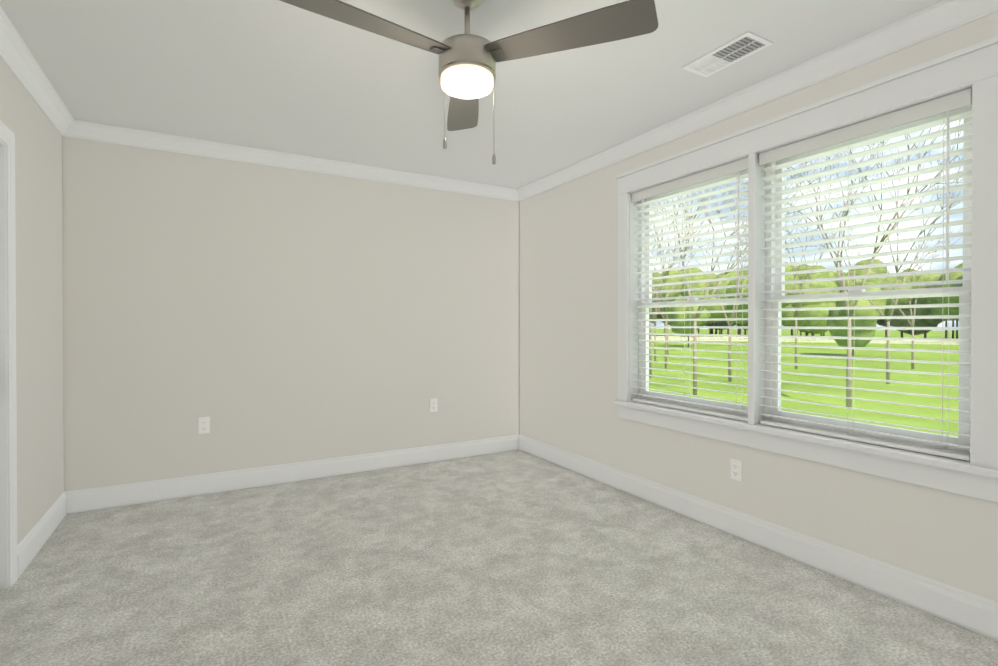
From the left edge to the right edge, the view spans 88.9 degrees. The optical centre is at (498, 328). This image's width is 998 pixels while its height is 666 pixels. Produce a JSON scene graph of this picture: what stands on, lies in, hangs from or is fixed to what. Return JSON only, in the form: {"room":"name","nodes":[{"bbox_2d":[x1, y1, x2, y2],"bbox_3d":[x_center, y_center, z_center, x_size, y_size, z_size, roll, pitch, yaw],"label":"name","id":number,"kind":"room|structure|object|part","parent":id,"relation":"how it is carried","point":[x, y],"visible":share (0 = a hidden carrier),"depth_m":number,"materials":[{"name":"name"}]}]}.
{"room":"empty bedroom","nodes":[
{"label":"empty bedroom","id":0,"kind":"room"},
{"bbox_2d":[0,57,63,544],"bbox_3d":[-1.506,-0.049,0.940,0.115,2.440,5.044,0,0,-30],"label":"wall","id":1,"kind":"structure","parent":0,"point":[39,302],"depth_m":2.67,"materials":[{"name":"grey paint"}]},
{"bbox_2d":[0,119,17,588],"bbox_3d":[-2.073,0.133,1.950,0.131,2.063,0.856,0,0,-30],"label":"door frame","id":2,"kind":"structure","parent":1,"relation":"attached to","point":[7,136],"depth_m":2.28,"materials":[{"name":"white paint"}]},
{"bbox_2d":[0,6,79,138],"bbox_3d":[-1.425,-1.222,0.979,0.072,0.094,5.044,0,0,-30],"label":"crown molding","id":3,"kind":"structure","parent":1,"relation":"attached to","point":[14,52],"depth_m":2.50,"materials":[{"name":"white paint"}]},
{"bbox_2d":[17,491,68,578],"bbox_3d":[-2.460,1.090,2.747,0.015,0.140,0.902,0,0,-30],"label":"baseboard","id":4,"kind":"structure","parent":1,"relation":"attached to","point":[31,544],"depth_m":2.68,"materials":[{"name":"white paint"}]},
{"bbox_2d":[62,136,519,491],"bbox_3d":[-1.285,-0.068,4.037,3.943,2.440,0.115,0,0,-30],"label":"wall","id":5,"kind":"structure","parent":0,"point":[259,315],"depth_m":3.73,"materials":[{"name":"white paint"}]},
{"bbox_2d":[198,417,209,433],"bbox_3d":[-2.049,0.675,3.534,0.070,0.114,0.007,0,0,-30],"label":"electrical outlet","id":6,"kind":"object","parent":5,"relation":"attached to","point":[203,425],"visible":1,"depth_m":3.53,"materials":[{"name":"white plastic"}]},
{"bbox_2d":[69,435,516,513],"bbox_3d":[-1.271,1.082,3.976,3.300,0.140,0.015,0,0,-30],"label":"baseboard","id":7,"kind":"structure","parent":5,"relation":"attached to","point":[91,499],"depth_m":3.74,"materials":[{"name":"white paint"}]},
{"bbox_2d":[76,120,515,200],"bbox_3d":[-1.231,-1.241,3.953,3.180,0.094,0.072,0,0,-30],"label":"crown molding","id":8,"kind":"structure","parent":5,"relation":"attached to","point":[92,131],"depth_m":3.72,"materials":[{"name":"white paint"}]},
{"bbox_2d":[430,398,436,411],"bbox_3d":[-0.563,0.665,4.384,0.070,0.114,0.007,0,0,-30],"label":"electrical outlet","id":9,"kind":"object","parent":5,"relation":"attached to","point":[433,405],"visible":1,"depth_m":4.38,"materials":[{"name":"white plastic"}]},
{"bbox_2d":[0,0,942,188],"bbox_3d":[-0.004,-1.335,1.790,3.943,0.120,5.644,0,0,-30],"label":"ceiling","id":10,"kind":"structure","parent":0,"point":[277,75],"depth_m":2.54,"materials":[{"name":"white paint"}]},
{"bbox_2d":[279,0,657,164],"bbox_3d":[-0.237,-0.943,1.893,1.146,0.664,1.243,0,0,-30],"label":"fan","id":11,"kind":"object","parent":10,"relation":"hanging from","point":[467,68],"visible":1,"depth_m":1.80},
{"bbox_3d":[-0.120,-0.924,1.925,0.200,0.048,0.200,0,0,-30],"label":"lamp shade","id":12,"kind":"part","parent":11,"relation":"part of","materials":[{"name":"white glass"}]},
{"bbox_3d":[-0.115,-0.780,1.940,0.144,0.337,0.175,0,0,-30],"label":"pull chain","id":13,"kind":"part","parent":11,"relation":"part of","materials":[{"name":"silver metal"}]},
{"bbox_2d":[682,31,772,76],"bbox_3d":[1.061,-1.274,2.383,0.180,0.007,0.355,0,0,-30],"label":"ceiling vent","id":14,"kind":"object","parent":10,"relation":"in","point":[739,48],"visible":1,"depth_m":2.36,"materials":[{"name":"white metal"}]},
{"bbox_2d":[0,450,997,665],"bbox_3d":[-0.004,1.226,1.806,3.943,0.120,5.644,0,0,-30],"label":"floor","id":15,"kind":"structure","parent":0,"point":[515,558],"depth_m":2.27,"materials":[{"name":"carpet"}]},
{"bbox_2d":[520,12,997,601],"bbox_3d":[1.520,-0.060,2.670,0.170,2.440,5.044,0,0,-30],"label":"wall","id":16,"kind":"structure","parent":0,"point":[568,312],"depth_m":3.16,"materials":[{"name":"white paint"}]},
{"bbox_2d":[730,458,741,481],"bbox_3d":[1.324,0.791,2.840,0.007,0.114,0.070,0,0,-30],"label":"electrical outlet","id":17,"kind":"object","parent":16,"relation":"attached to","point":[735,469],"visible":1,"depth_m":2.84,"materials":[{"name":"white plastic"}]},
{"bbox_2d":[516,0,997,200],"bbox_3d":[1.416,-1.233,2.603,0.072,0.094,5.044,0,0,-30],"label":"crown molding","id":18,"kind":"structure","parent":16,"relation":"attached to","point":[934,20],"depth_m":2.51,"materials":[{"name":"white paint"}]},
{"bbox_2d":[517,434,997,640],"bbox_3d":[1.440,1.090,2.631,0.015,0.140,5.044,0,0,-30],"label":"baseboard","id":19,"kind":"structure","parent":16,"relation":"attached to","point":[975,613],"depth_m":2.49,"materials":[{"name":"white paint"}]},
{"bbox_2d":[614,400,997,478],"bbox_3d":[1.386,0.533,2.776,0.132,0.028,2.044,0,0,-30],"label":"window sill","id":20,"kind":"structure","parent":16,"relation":"attached to","point":[925,459],"depth_m":2.37,"materials":[{"name":"white paint"}]},
{"bbox_2d":[615,36,997,502],"bbox_3d":[1.424,-0.221,2.793,0.193,1.726,2.056,0,0,-30],"label":"window","id":21,"kind":"structure","parent":16,"relation":"in","point":[963,404],"depth_m":2.41,"materials":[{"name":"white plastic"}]},
{"bbox_2d":[632,157,748,420],"bbox_3d":[1.173,-0.214,3.181,0.072,1.454,0.901,0,0,-30],"label":"window blind","id":22,"kind":"object","parent":21,"relation":"attached to","point":[738,166],"visible":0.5,"depth_m":3.13,"materials":[{"name":"white plastic"}]},
{"bbox_2d":[759,88,971,460],"bbox_3d":[1.637,-0.209,2.369,0.072,1.454,0.875,0,0,-30],"label":"window blind","id":23,"kind":"object","parent":21,"relation":"attached to","point":[944,104],"visible":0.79,"depth_m":2.28,"materials":[{"name":"white plastic"}]},
{"label":"outside","id":24,"kind":"structure","parent":0,"visible":0},
{"bbox_2d":[649,329,958,436],"bbox_3d":[104.051,3.118,260.917,560.000,0.500,650.000,0,0,-30],"label":"lawn","id":25,"kind":"structure","parent":24,"point":[933,390],"depth_m":42.59,"materials":[{"name":"green plant"}]},
{"bbox_2d":[649,272,661,322],"bbox_3d":[45.753,-8.119,161.444,14.359,23.199,14.374,0,0,-30],"label":"tree","id":26,"kind":"object","parent":25,"relation":"on","point":[657,273],"depth_m":156.70,"materials":[{"name":"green plant"}]},
{"bbox_2d":[657,314,670,335],"bbox_3d":[65.855,-7.439,202.948,14.357,21.329,19.524,0,0,-30],"label":"tree","id":27,"kind":"object","parent":25,"relation":"on","point":[660,316],"depth_m":198.27,"materials":[{"name":"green plant"}]},
{"bbox_2d":[649,237,678,360],"bbox_3d":[18.070,-3.719,62.033,11.955,15.626,14.886,0,0,-30],"label":"tree","id":28,"kind":"object","parent":25,"relation":"on","point":[656,301],"depth_m":62.62,"materials":[{"name":"beige plant"}]},
{"bbox_2d":[652,270,690,336],"bbox_3d":[54.246,-7.709,158.653,16.737,22.414,13.457,0,0,-30],"label":"tree","id":29,"kind":"object","parent":25,"relation":"on","point":[676,294],"depth_m":154.30,"materials":[{"name":"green plant"}]},
{"bbox_2d":[652,250,694,354],"bbox_3d":[22.910,-4.197,77.594,14.994,16.390,11.235,0,0,-30],"label":"tree","id":30,"kind":"object","parent":25,"relation":"on","point":[667,300],"depth_m":73.80,"materials":[{"name":"beige plant"}]},
{"bbox_2d":[652,200,726,368],"bbox_3d":[14.411,-4.960,50.258,9.849,18.253,14.840,0,0,-30],"label":"tree","id":31,"kind":"object","parent":25,"relation":"on","point":[665,316],"depth_m":52.14,"materials":[{"name":"beige plant"}]},
{"bbox_2d":[670,299,710,346],"bbox_3d":[38.331,-1.326,102.064,6.900,10.346,8.040,0,0,-30],"label":"tree","id":32,"kind":"object","parent":25,"relation":"on","point":[679,316],"depth_m":100.46,"materials":[{"name":"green plant"}]},
{"bbox_2d":[681,268,702,272],"bbox_3d":[62.736,-8.719,167.251,15.660,24.327,17.530,0,0,-30],"label":"tree","id":33,"kind":"object","parent":25,"relation":"on","point":[696,269],"depth_m":166.20,"materials":[{"name":"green plant"}]},
{"bbox_2d":[649,185,743,377],"bbox_3d":[14.767,-3.979,43.395,17.494,16.376,13.756,0,0,-30],"label":"tree","id":34,"kind":"object","parent":25,"relation":"on","point":[663,274],"depth_m":42.47,"materials":[{"name":"beige plant"}]},
{"bbox_2d":[681,275,729,339],"bbox_3d":[63.561,-6.705,152.809,14.685,20.478,17.576,0,0,-30],"label":"tree","id":35,"kind":"object","parent":25,"relation":"on","point":[701,292],"depth_m":149.31,"materials":[{"name":"green plant"}]},
{"bbox_2d":[713,321,723,336],"bbox_3d":[71.601,-6.429,165.460,11.985,19.770,16.497,0,0,-30],"label":"tree","id":36,"kind":"object","parent":25,"relation":"on","point":[715,325],"depth_m":165.43,"materials":[{"name":"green plant"}]},
{"bbox_2d":[716,272,743,334],"bbox_3d":[71.479,-6.627,151.397,18.060,20.340,13.987,0,0,-30],"label":"tree","id":37,"kind":"object","parent":25,"relation":"on","point":[732,274],"depth_m":148.04,"materials":[{"name":"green plant"}]},
{"bbox_2d":[721,314,747,334],"bbox_3d":[72.685,-7.686,154.386,18.201,22.421,19.953,0,0,-30],"label":"tree","id":38,"kind":"object","parent":25,"relation":"on","point":[745,322],"depth_m":147.74,"materials":[{"name":"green plant"}]},
{"bbox_2d":[726,271,747,304],"bbox_3d":[72.517,-7.122,150.702,19.749,21.339,19.659,0,0,-30],"label":"tree","id":39,"kind":"object","parent":25,"relation":"on","point":[732,290],"depth_m":143.05,"materials":[{"name":"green plant"}]},
{"bbox_2d":[737,266,747,313],"bbox_3d":[73.556,-7.435,149.026,12.785,21.984,13.110,0,0,-30],"label":"tree","id":40,"kind":"object","parent":25,"relation":"on","point":[744,272],"depth_m":145.01,"materials":[{"name":"green plant"}]},
{"bbox_2d":[669,203,832,381],"bbox_3d":[20.109,-2.992,41.785,8.238,14.421,13.484,0,0,-30],"label":"tree","id":41,"kind":"object","parent":25,"relation":"on","point":[729,354],"depth_m":40.24,"materials":[{"name":"beige plant"}]},
{"bbox_2d":[659,154,868,394],"bbox_3d":[14.418,-4.729,31.238,13.001,18.026,13.738,0,0,-30],"label":"tree","id":42,"kind":"object","parent":25,"relation":"on","point":[697,316],"depth_m":32.13,"materials":[{"name":"beige plant"}]},
{"bbox_2d":[781,269,798,324],"bbox_3d":[79.800,-7.128,149.201,16.870,21.369,17.953,0,0,-30],"label":"tree","id":43,"kind":"object","parent":25,"relation":"on","point":[791,278],"depth_m":141.53,"materials":[{"name":"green plant"}]},
{"bbox_2d":[710,187,873,368],"bbox_3d":[30.424,-5.617,52.506,17.267,19.540,14.616,0,0,-30],"label":"tree","id":44,"kind":"object","parent":25,"relation":"on","point":[795,315],"depth_m":51.48,"materials":[{"name":"beige plant"}]},
{"bbox_2d":[785,262,801,335],"bbox_3d":[93.505,-8.850,160.895,12.443,24.669,15.418,0,0,-30],"label":"tree","id":45,"kind":"object","parent":25,"relation":"on","point":[788,267],"depth_m":159.47,"materials":[{"name":"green plant"}]},
{"bbox_2d":[651,336,958,344],"bbox_3d":[54.170,3.093,114.857,91.345,1.350,130.385,0,0,-30],"label":"fence","id":46,"kind":"object","parent":25,"relation":"on","point":[826,340],"depth_m":128.88,"materials":[{"name":"white paint"}]},
{"bbox_2d":[781,274,837,335],"bbox_3d":[86.074,-5.736,141.492,12.900,18.679,15.536,0,0,-30],"label":"tree","id":47,"kind":"object","parent":25,"relation":"on","point":[824,284],"depth_m":137.07,"materials":[{"name":"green plant"}]},
{"bbox_2d":[791,264,846,335],"bbox_3d":[95.178,-8.022,151.958,20.969,23.122,17.799,0,0,-30],"label":"tree","id":48,"kind":"object","parent":25,"relation":"on","point":[824,274],"depth_m":145.84,"materials":[{"name":"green plant"}]},
{"bbox_2d":[731,120,961,406],"bbox_3d":[20.573,-4.455,28.475,12.087,17.512,14.562,0,0,-30],"label":"tree","id":49,"kind":"object","parent":25,"relation":"on","point":[849,382],"depth_m":27.30,"materials":[{"name":"beige plant"}]},
{"bbox_2d":[835,275,872,286],"bbox_3d":[100.736,-5.919,145.643,12.314,18.995,17.214,0,0,-30],"label":"tree","id":50,"kind":"object","parent":25,"relation":"on","point":[850,282],"depth_m":143.35,"materials":[{"name":"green plant"}]},
{"bbox_2d":[826,281,886,356],"bbox_3d":[50.296,-1.324,71.778,6.883,10.715,6.747,0,0,-30],"label":"tree","id":51,"kind":"object","parent":25,"relation":"on","point":[866,333],"depth_m":70.16,"materials":[{"name":"green plant"}]},
{"bbox_2d":[840,269,893,314],"bbox_3d":[105.469,-6.820,147.533,17.352,20.774,17.207,0,0,-30],"label":"tree","id":52,"kind":"object","parent":25,"relation":"on","point":[874,280],"depth_m":142.84,"materials":[{"name":"green plant"}]},
{"bbox_2d":[850,259,894,284],"bbox_3d":[107.450,-8.318,146.756,11.547,23.780,11.711,0,0,-30],"label":"tree","id":53,"kind":"object","parent":25,"relation":"on","point":[873,270],"depth_m":144.77,"materials":[{"name":"green plant"}]},
{"bbox_2d":[792,151,962,383],"bbox_3d":[31.303,-4.542,38.590,14.401,17.560,14.896,0,0,-30],"label":"tree","id":54,"kind":"object","parent":25,"relation":"on","point":[888,323],"depth_m":38.09,"materials":[{"name":"beige plant"}]},
{"bbox_2d":[876,319,890,326],"bbox_3d":[117.815,-5.302,155.532,11.147,17.639,17.804,0,0,-30],"label":"tree","id":55,"kind":"object","parent":25,"relation":"on","point":[882,322],"depth_m":154.98,"materials":[{"name":"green plant"}]},
{"bbox_2d":[880,268,918,336],"bbox_3d":[110.617,-6.659,144.996,15.324,20.483,17.935,0,0,-30],"label":"tree","id":56,"kind":"object","parent":25,"relation":"on","point":[902,300],"depth_m":139.59,"materials":[{"name":"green plant"}]},
{"bbox_2d":[842,232,962,368],"bbox_3d":[41.023,-2.933,53.462,12.574,14.160,9.292,0,0,-30],"label":"tree","id":57,"kind":"object","parent":25,"relation":"on","point":[912,325],"depth_m":52.28,"materials":[{"name":"beige plant"}]},
{"bbox_2d":[885,308,937,340],"bbox_3d":[118.954,-5.360,146.074,15.522,17.872,14.861,0,0,-30],"label":"tree","id":58,"kind":"object","parent":25,"relation":"on","point":[905,323],"depth_m":142.54,"materials":[{"name":"green plant"}]},
{"bbox_2d":[911,270,945,337],"bbox_3d":[117.708,-6.196,140.796,12.767,19.609,17.992,0,0,-30],"label":"tree","id":59,"kind":"object","parent":25,"relation":"on","point":[922,322],"depth_m":137.62,"materials":[{"name":"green plant"}]},
{"bbox_2d":[923,263,962,338],"bbox_3d":[114.107,-6.415,125.564,15.504,20.234,14.881,0,0,-30],"label":"tree","id":60,"kind":"object","parent":25,"relation":"on","point":[936,310],"depth_m":123.81,"materials":[{"name":"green plant"}]},
{"bbox_2d":[938,273,953,338],"bbox_3d":[132.140,-6.828,150.207,13.620,20.757,16.540,0,0,-30],"label":"tree","id":61,"kind":"object","parent":25,"relation":"on","point":[952,320],"depth_m":148.85,"materials":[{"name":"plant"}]}
]}

